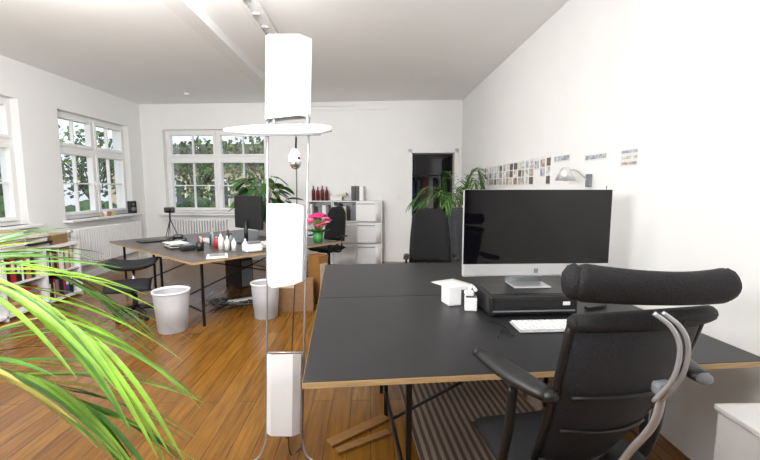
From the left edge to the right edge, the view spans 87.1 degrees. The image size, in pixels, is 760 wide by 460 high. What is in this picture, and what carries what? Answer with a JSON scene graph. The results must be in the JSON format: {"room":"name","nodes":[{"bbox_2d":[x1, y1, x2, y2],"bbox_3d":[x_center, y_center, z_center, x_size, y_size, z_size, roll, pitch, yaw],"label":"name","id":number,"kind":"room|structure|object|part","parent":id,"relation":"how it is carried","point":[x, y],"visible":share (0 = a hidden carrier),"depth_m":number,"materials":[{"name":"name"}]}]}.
{"room":"design studio","nodes":[
{"label":"design studio","id":0,"kind":"room"},
{"bbox_2d":[0,55,147,273],"bbox_3d":[-4.747,-0.403,3.007,0.300,3.060,10.300,0,6,-1],"label":"wall","id":1,"kind":"structure","parent":0,"point":[35,95],"depth_m":5.67,"materials":[{"name":"paint"}]},
{"bbox_2d":[0,96,20,225],"bbox_3d":[-4.743,-0.781,4.274,0.153,1.620,1.900,0,6,-1],"label":"frame","id":2,"kind":"object","parent":1,"relation":"attached to","point":[6,134],"visible":1,"depth_m":5.13,"materials":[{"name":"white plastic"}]},
{"bbox_2d":[0,224,43,229],"bbox_3d":[-4.610,0.042,4.366,0.240,0.035,2.020,0,6,-1],"label":"sill","id":3,"kind":"structure","parent":1,"relation":"attached to","point":[11,227],"depth_m":5.06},
{"bbox_2d":[57,110,127,218],"bbox_3d":[-4.804,-1.042,6.709,0.153,1.620,1.700,0,6,-1],"label":"frame","id":4,"kind":"object","parent":1,"relation":"attached to","point":[90,150],"visible":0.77,"depth_m":6.69,"materials":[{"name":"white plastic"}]},
{"bbox_2d":[63,213,141,222],"bbox_3d":[-4.671,-0.220,6.801,0.240,0.035,1.820,0,6,-1],"label":"sill","id":5,"kind":"structure","parent":1,"relation":"attached to","point":[123,214],"depth_m":6.47,"materials":[{"name":"white plastic"}]},
{"bbox_2d":[99,211,114,216],"bbox_3d":[-4.672,-0.288,6.844,0.072,0.090,0.372,0,6,-1],"label":"jars","id":6,"kind":"object","parent":5,"relation":"on","point":[105,213],"depth_m":6.79},
{"bbox_2d":[127,201,136,212],"bbox_3d":[-4.647,-0.430,7.502,0.104,0.230,0.120,4,7,33],"label":"loudspeaker","id":7,"kind":"object","parent":5,"relation":"on","point":[132,206],"visible":1,"depth_m":7.46,"materials":[{"name":"black plastic"}]},
{"bbox_2d":[82,255,146,279],"bbox_3d":[-4.587,1.083,3.070,0.015,0.090,10.100,0,6,-1],"label":"baseboard","id":8,"kind":"structure","parent":1,"relation":"attached to","point":[102,270],"depth_m":6.68,"materials":[{"name":"white wood"}]},
{"bbox_2d":[0,0,568,103],"bbox_3d":[-1.477,-2.003,2.867,7.000,0.150,11.000,0,6,-1],"label":"ceiling","id":9,"kind":"structure","parent":0,"point":[136,51],"depth_m":4.54,"materials":[{"name":"paint"}]},
{"bbox_2d":[161,0,264,92],"bbox_3d":[-1.733,-2.074,4.699,0.180,0.100,5.870,0,6,-1],"label":"ceiling beam","id":10,"kind":"structure","parent":9,"relation":"attached to","point":[190,12],"depth_m":4.08,"materials":[{"name":"white paint"}]},
{"bbox_2d":[237,0,277,39],"bbox_3d":[-1.122,-1.930,3.084,0.160,0.040,2.600,0,6,-1],"label":"track light","id":11,"kind":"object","parent":9,"relation":"attached to","point":[257,4],"depth_m":3.73,"materials":[{"name":"metal"}]},
{"bbox_2d":[139,100,462,256],"bbox_3d":[-1.495,-0.933,7.937,6.450,3.060,0.300,0,6,4],"label":"wall","id":12,"kind":"structure","parent":0,"point":[368,149],"depth_m":7.71,"materials":[{"name":"paint"}]},
{"bbox_2d":[160,213,234,215],"bbox_3d":[-3.232,-0.313,7.948,2.230,0.035,0.240,0,6,4],"label":"sill","id":13,"kind":"structure","parent":12,"relation":"attached to","point":[210,214],"depth_m":7.88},
{"bbox_2d":[165,130,266,212],"bbox_3d":[-3.223,-1.160,7.991,2.110,1.640,0.153,0,6,4],"label":"frame","id":14,"kind":"object","parent":12,"relation":"attached to","point":[218,158],"visible":0.83,"depth_m":7.96,"materials":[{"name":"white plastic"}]},
{"bbox_2d":[148,254,404,261],"bbox_3d":[-2.099,0.556,7.979,5.260,0.090,0.015,0,6,4],"label":"baseboard","id":15,"kind":"structure","parent":12,"relation":"attached to","point":[259,257],"depth_m":7.83,"materials":[{"name":"white wood"}]},
{"bbox_2d":[311,103,388,110],"bbox_3d":[-0.833,-2.331,7.567,2.000,0.120,0.051,0,6,4],"label":"trim","id":16,"kind":"structure","parent":12,"relation":"attached to","point":[320,104],"depth_m":7.55,"materials":[{"name":"white paint"}]},
{"bbox_2d":[407,148,458,261],"bbox_3d":[1.014,-0.472,7.810,0.940,2.170,0.340,0,6,4],"label":"door frame","id":17,"kind":"structure","parent":12,"relation":"attached to","point":[454,151],"depth_m":7.59,"materials":[{"name":"white wood"}]},
{"bbox_2d":[0,259,689,459],"bbox_3d":[-1.477,1.164,3.207,7.000,0.100,11.000,0,6,-1],"label":"floor","id":18,"kind":"structure","parent":0,"point":[223,364],"depth_m":2.80,"materials":[{"name":"brown wood"}]},
{"bbox_2d":[0,241,83,321],"bbox_3d":[-4.269,0.665,4.014,0.500,0.720,2.850,0,6,-1],"label":"bookshelf","id":19,"kind":"object","parent":18,"relation":"on","point":[42,281],"visible":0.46,"depth_m":4.86,"materials":[{"name":"white laminate"}]},
{"bbox_2d":[0,230,52,252],"bbox_3d":[-4.241,0.134,4.005,0.420,0.336,2.024,0,6,-1],"label":"stacks","id":20,"kind":"object","parent":19,"relation":"on","point":[41,242],"visible":0.77,"depth_m":4.58,"materials":[{"name":"white paper"}]},
{"bbox_2d":[3,246,73,313],"bbox_3d":[-4.237,0.659,3.987,0.362,0.625,2.717,0,6,-1],"label":"books","id":21,"kind":"object","parent":19,"relation":"in","point":[55,282],"visible":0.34,"depth_m":4.96,"materials":[{"name":"multicoloured paper"}]},
{"bbox_2d":[46,232,67,244],"bbox_3d":[-4.260,0.111,5.187,0.230,0.129,0.270,0,6,-1],"label":"shoe box","id":22,"kind":"object","parent":19,"relation":"on","point":[57,237],"visible":0.66,"depth_m":5.18,"materials":[{"name":"cardboard"}]},
{"bbox_2d":[0,227,207,459],"bbox_3d":[-1.423,0.628,0.810,1.881,1.479,1.710,0,6,-1],"label":"potted palm","id":23,"kind":"object","parent":18,"relation":"on","point":[92,355],"visible":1,"depth_m":1.03,"materials":[{"name":"plant"}]},
{"bbox_2d":[66,220,141,266],"bbox_3d":[-4.620,0.308,6.844,0.090,0.825,1.850,0,6,-1],"label":"radiator","id":24,"kind":"object","parent":18,"relation":"on","point":[94,238],"visible":0.8,"depth_m":6.66,"materials":[{"name":"white metal"}]},
{"bbox_2d":[101,256,159,323],"bbox_3d":[-2.720,0.652,4.423,0.500,0.656,0.546,-2,7,-21],"label":"office chair","id":25,"kind":"object","parent":18,"relation":"on","point":[139,284],"visible":0.77,"depth_m":4.27,"materials":[{"name":"black plastic"}]},
{"bbox_2d":[151,285,190,334],"bbox_3d":[-2.109,0.811,4.058,0.358,0.420,0.358,0,6,-1],"label":"basket","id":26,"kind":"object","parent":18,"relation":"on","point":[173,301],"visible":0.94,"depth_m":3.94,"materials":[{"name":"white plastic"}]},
{"bbox_2d":[110,229,265,290],"bbox_3d":[-2.589,0.463,5.922,1.220,0.706,2.050,5,8,40],"label":"desk","id":27,"kind":"object","parent":18,"relation":"on","point":[238,234],"visible":0.38,"depth_m":5.57,"materials":[{"name":"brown wood"}]},
{"bbox_2d":[136,239,165,242],"bbox_3d":[-3.116,0.149,5.451,0.220,0.016,0.300,5,8,40],"label":"folder","id":28,"kind":"object","parent":27,"relation":"on","point":[150,240],"visible":0.86,"depth_m":5.43,"materials":[{"name":"black plastic"}]},
{"bbox_2d":[164,207,176,235],"bbox_3d":[-3.129,-0.118,5.943,0.182,0.438,0.165,1,6,10],"label":"camera tripod","id":29,"kind":"object","parent":27,"relation":"on","point":[169,210],"visible":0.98,"depth_m":5.93,"materials":[{"name":"black plastic"}]},
{"bbox_2d":[166,234,186,241],"bbox_3d":[-2.671,0.121,5.250,0.240,0.115,0.240,-2,7,-21],"label":"case","id":30,"kind":"object","parent":27,"relation":"on","point":[176,237],"visible":0.74,"depth_m":5.23,"materials":[{"name":"black plastic"}]},
{"bbox_3d":[-2.589,0.478,5.924,1.044,0.676,1.794,5,8,40],"label":"trestle frame","id":31,"kind":"part","parent":27,"relation":"part of","materials":[{"name":"black metal"}]},
{"bbox_2d":[227,176,302,235],"bbox_3d":[-1.833,-0.372,6.090,1.086,0.916,1.091,3,7,25],"label":"potted plant","id":32,"kind":"object","parent":27,"relation":"on","point":[238,184],"visible":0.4,"depth_m":6.06,"materials":[{"name":"green plant"}]},
{"bbox_2d":[163,219,227,235],"bbox_3d":[-3.669,0.186,7.980,1.300,0.825,0.090,0,6,4],"label":"radiator","id":33,"kind":"object","parent":18,"relation":"on","point":[182,226],"visible":0.5,"depth_m":7.92,"materials":[{"name":"white metal"}]},
{"bbox_2d":[205,294,252,311],"bbox_3d":[-1.797,0.894,5.069,0.751,0.040,0.571,-4,7,-31],"label":"power strip","id":34,"kind":"object","parent":18,"relation":"on","point":[234,301],"visible":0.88,"depth_m":5.00,"materials":[{"name":"grey plastic"}]},
{"bbox_2d":[225,257,252,287],"bbox_3d":[-2.095,0.608,5.947,0.444,0.420,0.200,5,8,40],"label":"computer tower","id":35,"kind":"object","parent":18,"relation":"on","point":[241,279],"visible":0.71,"depth_m":5.82,"materials":[{"name":"black plastic"}]},
{"bbox_2d":[144,237,341,326],"bbox_3d":[-1.654,0.547,5.140,1.220,0.706,2.050,5,8,40],"label":"desk","id":36,"kind":"object","parent":18,"relation":"on","point":[193,257],"visible":0.44,"depth_m":4.55,"materials":[{"name":"brown wood"}]},
{"bbox_2d":[162,240,188,249],"bbox_3d":[-2.503,0.179,4.926,0.302,0.065,0.371,-4,7,-31],"label":"magazines","id":37,"kind":"object","parent":36,"relation":"on","point":[171,245],"visible":0.79,"depth_m":4.82,"materials":[{"name":"white paper"}]},
{"bbox_2d":[179,243,195,250],"bbox_3d":[-2.257,0.201,4.693,0.160,0.075,0.120,-5,8,-36],"label":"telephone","id":38,"kind":"object","parent":36,"relation":"on","point":[185,247],"visible":1,"depth_m":4.65,"materials":[{"name":"black plastic"}]},
{"bbox_2d":[196,236,203,250],"bbox_3d":[-2.096,0.157,4.652,0.090,0.171,0.090,0,6,-1],"label":"pen cup","id":39,"kind":"object","parent":36,"relation":"on","point":[199,245],"visible":1,"depth_m":4.62,"materials":[{"name":"black plastic"}]},
{"bbox_2d":[211,229,214,246],"bbox_3d":[-2.074,0.098,4.969,0.056,0.220,0.056,0,6,-1],"label":"bottle","id":40,"kind":"object","parent":36,"relation":"on","point":[212,233],"visible":0.92,"depth_m":4.95,"materials":[{"name":"grey plastic"}]},
{"bbox_2d":[214,237,217,248],"bbox_3d":[-1.980,0.151,4.846,0.060,0.140,0.060,0,6,-1],"label":"bottle","id":41,"kind":"object","parent":36,"relation":"on","point":[216,239],"visible":0.9,"depth_m":4.82,"materials":[{"name":"red plastic"}]},
{"bbox_2d":[206,253,227,258],"bbox_3d":[-1.746,0.279,4.292,0.210,0.004,0.297,-2,7,-21],"label":"paper sheet","id":42,"kind":"object","parent":36,"relation":"on","point":[223,255],"visible":1,"depth_m":4.25,"materials":[{"name":"white paper"}]},
{"bbox_2d":[218,232,223,249],"bbox_3d":[-1.899,0.129,4.775,0.070,0.200,0.070,0,6,-1],"label":"bottle","id":43,"kind":"object","parent":36,"relation":"on","point":[220,238],"visible":0.99,"depth_m":4.75,"materials":[{"name":"white plastic"}]},
{"bbox_2d":[224,236,229,249],"bbox_3d":[-1.797,0.152,4.700,0.060,0.170,0.060,0,6,-1],"label":"bottle","id":44,"kind":"object","parent":36,"relation":"on","point":[226,242],"visible":1,"depth_m":4.68,"materials":[{"name":"plastic"}]},
{"bbox_2d":[228,233,232,246],"bbox_3d":[-1.843,0.125,4.947,0.070,0.170,0.070,0,6,-1],"label":"bottle","id":45,"kind":"object","parent":36,"relation":"on","point":[230,237],"visible":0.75,"depth_m":4.92,"materials":[{"name":"grey plastic"}]},
{"bbox_2d":[231,237,236,250],"bbox_3d":[-1.695,0.163,4.643,0.056,0.160,0.056,0,6,-1],"label":"bottle","id":46,"kind":"object","parent":36,"relation":"on","point":[233,243],"visible":1,"depth_m":4.62,"materials":[{"name":"white plastic"}]},
{"bbox_2d":[234,195,263,243],"bbox_3d":[-1.757,-0.138,5.242,0.600,0.629,0.200,5,8,38],"label":"computer monitor","id":47,"kind":"object","parent":36,"relation":"on","point":[248,209],"visible":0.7,"depth_m":5.22,"materials":[{"name":"black plastic"}]},
{"bbox_2d":[242,240,261,252],"bbox_3d":[-1.473,0.184,4.609,0.200,0.125,0.145,-5,8,-41],"label":"box","id":48,"kind":"object","parent":36,"relation":"on","point":[250,246],"visible":1,"depth_m":4.55,"materials":[{"name":"white plastic"}]},
{"bbox_2d":[261,241,265,247],"bbox_3d":[-1.375,0.175,5.035,0.252,0.047,0.328,-2,7,-20],"label":"pile","id":49,"kind":"object","parent":36,"relation":"on","point":[262,242],"visible":0.32,"depth_m":4.91,"materials":[{"name":"white paper"}]},
{"bbox_2d":[308,213,331,241],"bbox_3d":[-0.829,-0.035,5.389,0.368,0.395,0.413,0,6,-1],"label":"flower bouquet","id":50,"kind":"object","parent":36,"relation":"on","point":[318,231],"visible":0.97,"depth_m":5.34,"materials":[{"name":"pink plant"}]},
{"bbox_2d":[250,279,278,319],"bbox_3d":[-1.279,0.776,4.478,0.322,0.400,0.322,0,6,-1],"label":"basket","id":51,"kind":"object","parent":18,"relation":"on","point":[258,287],"visible":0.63,"depth_m":4.37,"materials":[{"name":"white plastic"}]},
{"bbox_2d":[223,34,331,459],"bbox_3d":[-0.479,0.157,2.076,0.511,2.156,0.272,1,6,9],"label":"floor lamp","id":52,"kind":"object","parent":18,"relation":"on","point":[288,58],"visible":1,"depth_m":1.95,"materials":[{"name":"silver metal"}]},
{"bbox_3d":[-0.438,-0.719,1.921,0.230,0.380,0.127,0,6,-1],"label":"lamp shade","id":53,"kind":"part","parent":52,"relation":"part of","materials":[{"name":"paper"}]},
{"bbox_2d":[288,136,302,454],"bbox_3d":[-0.437,0.387,2.040,0.086,1.706,0.193,-2,7,-21],"label":"lamp cord","id":54,"kind":"object","parent":52,"relation":"attached to","point":[295,211],"depth_m":1.99,"materials":[{"name":"metal"}]},
{"bbox_2d":[278,277,314,311],"bbox_3d":[-0.997,0.762,4.802,0.400,0.358,0.307,-1,6,-6],"label":"cardboard box","id":55,"kind":"object","parent":18,"relation":"on","point":[286,293],"visible":0.67,"depth_m":4.66,"materials":[{"name":"brown cardboard"}]},
{"bbox_2d":[308,253,327,302],"bbox_3d":[-0.783,0.610,5.094,0.206,0.600,0.160,5,8,40],"label":"wooden box","id":56,"kind":"object","parent":18,"relation":"on","point":[317,262],"visible":0.53,"depth_m":5.01,"materials":[{"name":"brown wood"}]},
{"bbox_2d":[308,207,347,254],"bbox_3d":[-0.827,0.206,6.411,0.600,1.119,0.659,3,7,28],"label":"office chair","id":57,"kind":"object","parent":18,"relation":"on","point":[337,226],"visible":0.64,"depth_m":6.54,"materials":[{"name":"black fabric"}]},
{"bbox_3d":[-0.848,0.303,6.382,0.460,0.105,0.440,3,7,28],"label":"seat","id":58,"kind":"part","parent":57,"relation":"part of","materials":[{"name":"black fabric"}]},
{"bbox_3d":[-0.713,-0.104,6.588,0.420,0.540,0.183,3,7,28],"label":"backrest","id":59,"kind":"part","parent":57,"relation":"part of","materials":[{"name":"black fabric"}]},
{"bbox_2d":[308,200,382,263],"bbox_3d":[-0.641,0.038,7.604,1.370,1.190,0.416,0,6,4],"label":"shelf","id":60,"kind":"object","parent":18,"relation":"on","point":[363,243],"visible":0.63,"depth_m":7.43,"materials":[{"name":"white laminate"}]},
{"bbox_2d":[312,186,328,200],"bbox_3d":[-1.136,-0.701,7.586,0.327,0.280,0.072,0,6,4],"label":"wine bottles","id":61,"kind":"object","parent":60,"relation":"on","point":[319,194],"visible":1,"depth_m":7.56,"materials":[{"name":"red glass"}]},
{"bbox_2d":[330,193,347,200],"bbox_3d":[-0.774,-0.633,7.569,0.302,0.148,0.200,0,6,4],"label":"parcel","id":62,"kind":"object","parent":60,"relation":"on","point":[339,197],"visible":1,"depth_m":7.48,"materials":[{"name":"paper"}]},
{"bbox_2d":[351,186,364,200],"bbox_3d":[-0.415,-0.691,7.539,0.220,0.270,0.260,0,6,4],"label":"binders","id":63,"kind":"object","parent":60,"relation":"on","point":[357,192],"visible":1,"depth_m":7.41,"materials":[{"name":"black plastic"}]},
{"bbox_2d":[326,414,390,454],"bbox_3d":[-0.091,1.198,2.341,0.426,0.016,0.188,-5,8,-39],"label":"wooden planks","id":64,"kind":"object","parent":18,"relation":"on","point":[357,430],"visible":1,"depth_m":2.32,"materials":[{"name":"brown wood"}]},
{"bbox_2d":[403,208,458,262],"bbox_3d":[0.563,0.375,4.465,0.600,1.199,0.659,0,6,5],"label":"office chair","id":65,"kind":"object","parent":18,"relation":"on","point":[430,234],"visible":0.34,"depth_m":4.64,"materials":[{"name":"black plastic"}]},
{"bbox_2d":[319,262,560,392],"bbox_3d":[0.495,0.734,3.257,1.900,0.736,1.120,-1,6,-6],"label":"desk","id":66,"kind":"object","parent":18,"relation":"on","point":[391,279],"visible":0.36,"depth_m":3.12,"materials":[{"name":"black wood"}]},
{"bbox_3d":[0.495,0.749,3.259,1.084,0.706,0.864,-1,6,-6],"label":"trestle frame","id":67,"kind":"part","parent":66,"relation":"part of","materials":[{"name":"black metal"}]},
{"bbox_2d":[405,166,488,261],"bbox_3d":[0.910,0.000,5.504,1.434,1.725,1.203,6,8,44],"label":"palm","id":68,"kind":"object","parent":18,"relation":"on","point":[455,215],"visible":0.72,"depth_m":5.44,"materials":[{"name":"plant"}]},
{"bbox_2d":[448,208,462,261],"bbox_3d":[1.102,0.275,5.590,0.320,1.160,0.320,0,6,-1],"label":"planter","id":69,"kind":"object","parent":18,"relation":"on","point":[455,221],"depth_m":5.45,"materials":[{"name":"stone"}]},
{"bbox_2d":[398,379,534,459],"bbox_3d":[0.603,1.192,2.437,0.840,0.010,1.150,-1,6,-6],"label":"striped rug","id":70,"kind":"object","parent":18,"relation":"on","point":[442,427],"visible":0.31,"depth_m":2.56,"materials":[{"name":"brown carpet"}]},
{"bbox_2d":[302,294,759,459],"bbox_3d":[0.606,0.854,2.147,1.900,0.736,1.120,-1,6,-6],"label":"desk","id":71,"kind":"object","parent":18,"relation":"on","point":[387,340],"visible":0.59,"depth_m":1.80,"materials":[{"name":"black wood"}]},
{"bbox_2d":[441,282,460,305],"bbox_3d":[0.435,0.388,2.447,0.085,0.123,0.110,-2,6,-15],"label":"tissue box","id":72,"kind":"object","parent":71,"relation":"on","point":[450,291],"visible":1,"depth_m":2.40,"materials":[{"name":"white plastic"}]},
{"bbox_2d":[432,279,470,289],"bbox_3d":[0.549,0.396,2.918,0.220,0.003,0.300,-4,7,-31],"label":"paper sheet","id":73,"kind":"object","parent":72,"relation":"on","point":[464,285],"visible":0.56,"depth_m":2.97,"materials":[{"name":"white paper"}]},
{"bbox_2d":[464,295,476,310],"bbox_3d":[0.528,0.423,2.332,0.070,0.078,0.085,1,6,10],"label":"storage box","id":74,"kind":"object","parent":71,"relation":"on","point":[470,302],"visible":0.84,"depth_m":2.29,"materials":[{"name":"white plastic"}]},
{"bbox_2d":[464,284,476,295],"bbox_3d":[0.528,0.351,2.330,0.070,0.057,0.072,0,6,-1],"label":"adapter","id":75,"kind":"object","parent":74,"relation":"on","point":[468,292],"visible":1,"depth_m":2.31,"materials":[{"name":"white plastic"}]},
{"bbox_2d":[489,320,513,337],"bbox_3d":[0.595,0.492,2.000,0.090,0.006,0.242,0,6,-1],"label":"cable","id":76,"kind":"object","parent":71,"relation":"on","point":[511,334],"visible":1,"depth_m":1.97,"materials":[{"name":"black plastic"}]},
{"bbox_3d":[0.606,0.869,2.149,1.084,0.706,0.864,-1,6,-6],"label":"trestle frame","id":77,"kind":"part","parent":71,"relation":"part of","materials":[{"name":"black metal"}]},
{"bbox_2d":[472,281,577,316],"bbox_3d":[0.833,0.399,2.354,0.500,0.122,0.347,0,6,-4],"label":"printer","id":78,"kind":"object","parent":71,"relation":"on","point":[495,298],"visible":0.86,"depth_m":2.19,"materials":[{"name":"black plastic"}]},
{"bbox_2d":[462,190,612,287],"bbox_3d":[0.886,0.048,2.357,0.845,0.572,0.189,0,6,-2],"label":"desktop computer","id":79,"kind":"object","parent":78,"relation":"on","point":[521,236],"visible":0.94,"depth_m":2.26,"materials":[{"name":"metal"}]},
{"bbox_2d":[510,319,566,332],"bbox_3d":[0.906,0.483,2.026,0.460,0.021,0.140,0,6,-3],"label":"keyboard","id":80,"kind":"object","parent":71,"relation":"on","point":[558,325],"visible":0.5,"depth_m":2.00,"materials":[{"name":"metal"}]},
{"bbox_2d":[584,304,606,309],"bbox_3d":[1.263,0.450,2.344,0.150,0.018,0.030,-2,7,-21],"label":"marker pen","id":81,"kind":"object","parent":71,"relation":"on","point":[597,306],"visible":0.94,"depth_m":2.33,"materials":[{"name":"black plastic"}]},
{"bbox_2d":[471,263,741,459],"bbox_3d":[0.661,0.678,1.365,0.710,1.259,0.715,0,6,-5],"label":"office chair","id":82,"kind":"object","parent":18,"relation":"on","point":[613,368],"visible":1,"depth_m":1.11,"materials":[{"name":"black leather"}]},
{"bbox_3d":[0.447,0.656,1.242,0.230,0.510,0.312,-1,6,-11],"label":"arm","id":83,"kind":"part","parent":82,"relation":"part of","materials":[{"name":"black plastic"}]},
{"bbox_3d":[0.652,0.818,1.462,0.520,0.131,0.500,-1,6,-11],"label":"seat","id":84,"kind":"part","parent":82,"relation":"part of","materials":[{"name":"black fabric"}]},
{"bbox_3d":[0.727,0.486,1.208,0.481,0.580,0.277,-1,6,-11],"label":"backrest","id":85,"kind":"part","parent":82,"relation":"part of","materials":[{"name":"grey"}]},
{"bbox_3d":[0.920,0.646,1.337,0.230,0.510,0.312,-1,6,-11],"label":"arm","id":86,"kind":"part","parent":82,"relation":"part of","materials":[{"name":"black plastic"}]},
{"bbox_2d":[713,403,759,459],"bbox_3d":[1.523,1.018,1.432,0.300,0.570,0.486,0,6,-1],"label":"base cabinet","id":87,"kind":"object","parent":18,"relation":"on","point":[738,424],"visible":1,"depth_m":1.56,"materials":[{"name":"white laminate"}]},
{"bbox_2d":[412,154,452,217],"bbox_3d":[1.176,-1.024,10.936,3.500,2.600,0.100,0,6,-1],"label":"wall","id":88,"kind":"structure","parent":0,"point":[422,164],"depth_m":10.81,"materials":[{"name":"paint"}]},
{"bbox_2d":[461,0,577,207],"bbox_3d":[1.810,-0.384,2.821,0.300,3.060,9.900,0,6,-1],"label":"wall","id":89,"kind":"structure","parent":0,"point":[523,110],"depth_m":4.33,"materials":[{"name":"paint"}]},
{"bbox_2d":[478,156,551,185],"bbox_3d":[1.599,-0.712,5.108,0.006,0.285,2.589,0,6,-1],"label":"photo strip","id":90,"kind":"object","parent":89,"relation":"attached to","point":[494,177],"visible":0.9,"depth_m":4.68,"materials":[{"name":"paper"}]},
{"bbox_2d":[554,154,569,162],"bbox_3d":[1.637,-0.643,3.604,0.003,0.060,0.300,0,6,-1],"label":"note","id":91,"kind":"object","parent":89,"relation":"attached to","point":[562,158],"visible":0.93,"depth_m":3.59,"materials":[{"name":"paper"}]},
{"bbox_2d":[554,167,591,186],"bbox_3d":[1.485,-0.403,3.052,0.295,0.150,0.150,0,6,-1],"label":"wall lamp","id":92,"kind":"object","parent":89,"relation":"attached to","point":[565,174],"visible":1,"depth_m":3.03,"materials":[{"name":"grey plastic"}]},
{"bbox_2d":[585,152,606,161],"bbox_3d":[1.632,-0.552,3.030,0.003,0.050,0.300,0,6,-1],"label":"note","id":93,"kind":"object","parent":89,"relation":"attached to","point":[600,156],"visible":1,"depth_m":3.02,"materials":[{"name":"paper"}]},
{"bbox_2d":[620,147,638,166],"bbox_3d":[1.642,-0.477,2.636,0.003,0.115,0.180,0,6,-1],"label":"note","id":94,"kind":"object","parent":89,"relation":"attached to","point":[629,157],"visible":1,"depth_m":2.63,"materials":[{"name":"paper"}]},
{"bbox_2d":[569,0,759,459],"bbox_3d":[1.702,-0.160,0.740,0.020,3.060,5.420,0,6,-1],"label":"wall","id":95,"kind":"structure","parent":89,"relation":"attached to","point":[675,81],"depth_m":2.19,"materials":[{"name":"paint"}]},
{"bbox_3d":[1.205,0.441,9.937,3.500,0.100,2.400,0,6,-1],"label":"floor","id":96,"kind":"structure","parent":0,"visible":0},
{"bbox_2d":[412,175,441,212],"bbox_3d":[1.183,-0.585,10.732,0.924,1.772,0.100,0,6,-1],"label":"bookshelf","id":97,"kind":"object","parent":96,"relation":"on","point":[416,183],"visible":0.61,"depth_m":10.64,"materials":[{"name":"black wood"}]},
{"bbox_2d":[441,155,452,216],"bbox_3d":[2.009,-0.750,10.257,0.670,2.200,1.250,0,6,-1],"label":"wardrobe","id":98,"kind":"object","parent":96,"relation":"on","point":[447,162],"visible":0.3,"depth_m":9.96,"materials":[{"name":"black wood"}]},
{"label":"outside","id":99,"kind":"structure","parent":0,"visible":0},
{"bbox_3d":[-7.810,0.724,12.457,45.000,0.200,55.000,0,6,-1],"label":"ground","id":100,"kind":"structure","parent":99,"visible":0},
{"bbox_2d":[0,195,4,217],"bbox_3d":[-8.816,0.178,9.245,2.456,2.034,2.819,6,8,43],"label":"shrub","id":101,"kind":"object","parent":100,"relation":"on","point":[2,208],"visible":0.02,"depth_m":8.54,"materials":[{"name":"green plant"}]},
{"bbox_2d":[58,124,115,199],"bbox_3d":[-10.263,-1.531,14.288,3.572,4.101,3.588,0,6,-1],"label":"tree","id":102,"kind":"object","parent":100,"relation":"on","point":[84,187],"visible":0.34,"depth_m":13.89,"materials":[{"name":"green plant"}]},
{"bbox_2d":[65,200,116,211],"bbox_3d":[-8.718,-0.124,12.199,2.598,2.007,2.912,2,6,19],"label":"shrub","id":103,"kind":"object","parent":100,"relation":"on","point":[85,204],"visible":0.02,"depth_m":12.02,"materials":[{"name":"green plant"}]},
{"bbox_2d":[100,144,264,205],"bbox_3d":[-5.367,-2.566,22.018,16.600,4.300,6.000,0,6,4],"label":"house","id":104,"kind":"structure","parent":100,"relation":"on","point":[228,202],"depth_m":19.75,"materials":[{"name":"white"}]},
{"bbox_2d":[176,195,232,207],"bbox_3d":[-4.735,-0.061,11.209,2.744,1.864,2.086,-3,7,-29],"label":"shrub","id":105,"kind":"object","parent":100,"relation":"on","point":[189,201],"visible":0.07,"depth_m":10.70,"materials":[{"name":"green plant"}]},
{"bbox_2d":[173,136,241,198],"bbox_3d":[-7.199,-1.685,15.938,3.567,4.055,3.452,0,6,-1],"label":"tree","id":106,"kind":"object","parent":100,"relation":"on","point":[207,177],"visible":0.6,"depth_m":15.59,"materials":[{"name":"green plant"}]},
{"bbox_2d":[222,136,264,198],"bbox_3d":[-4.011,-1.559,14.783,3.518,4.050,3.500,0,6,-1],"label":"tree","id":107,"kind":"object","parent":100,"relation":"on","point":[261,171],"visible":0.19,"depth_m":14.20,"materials":[{"name":"green plant"}]}
]}

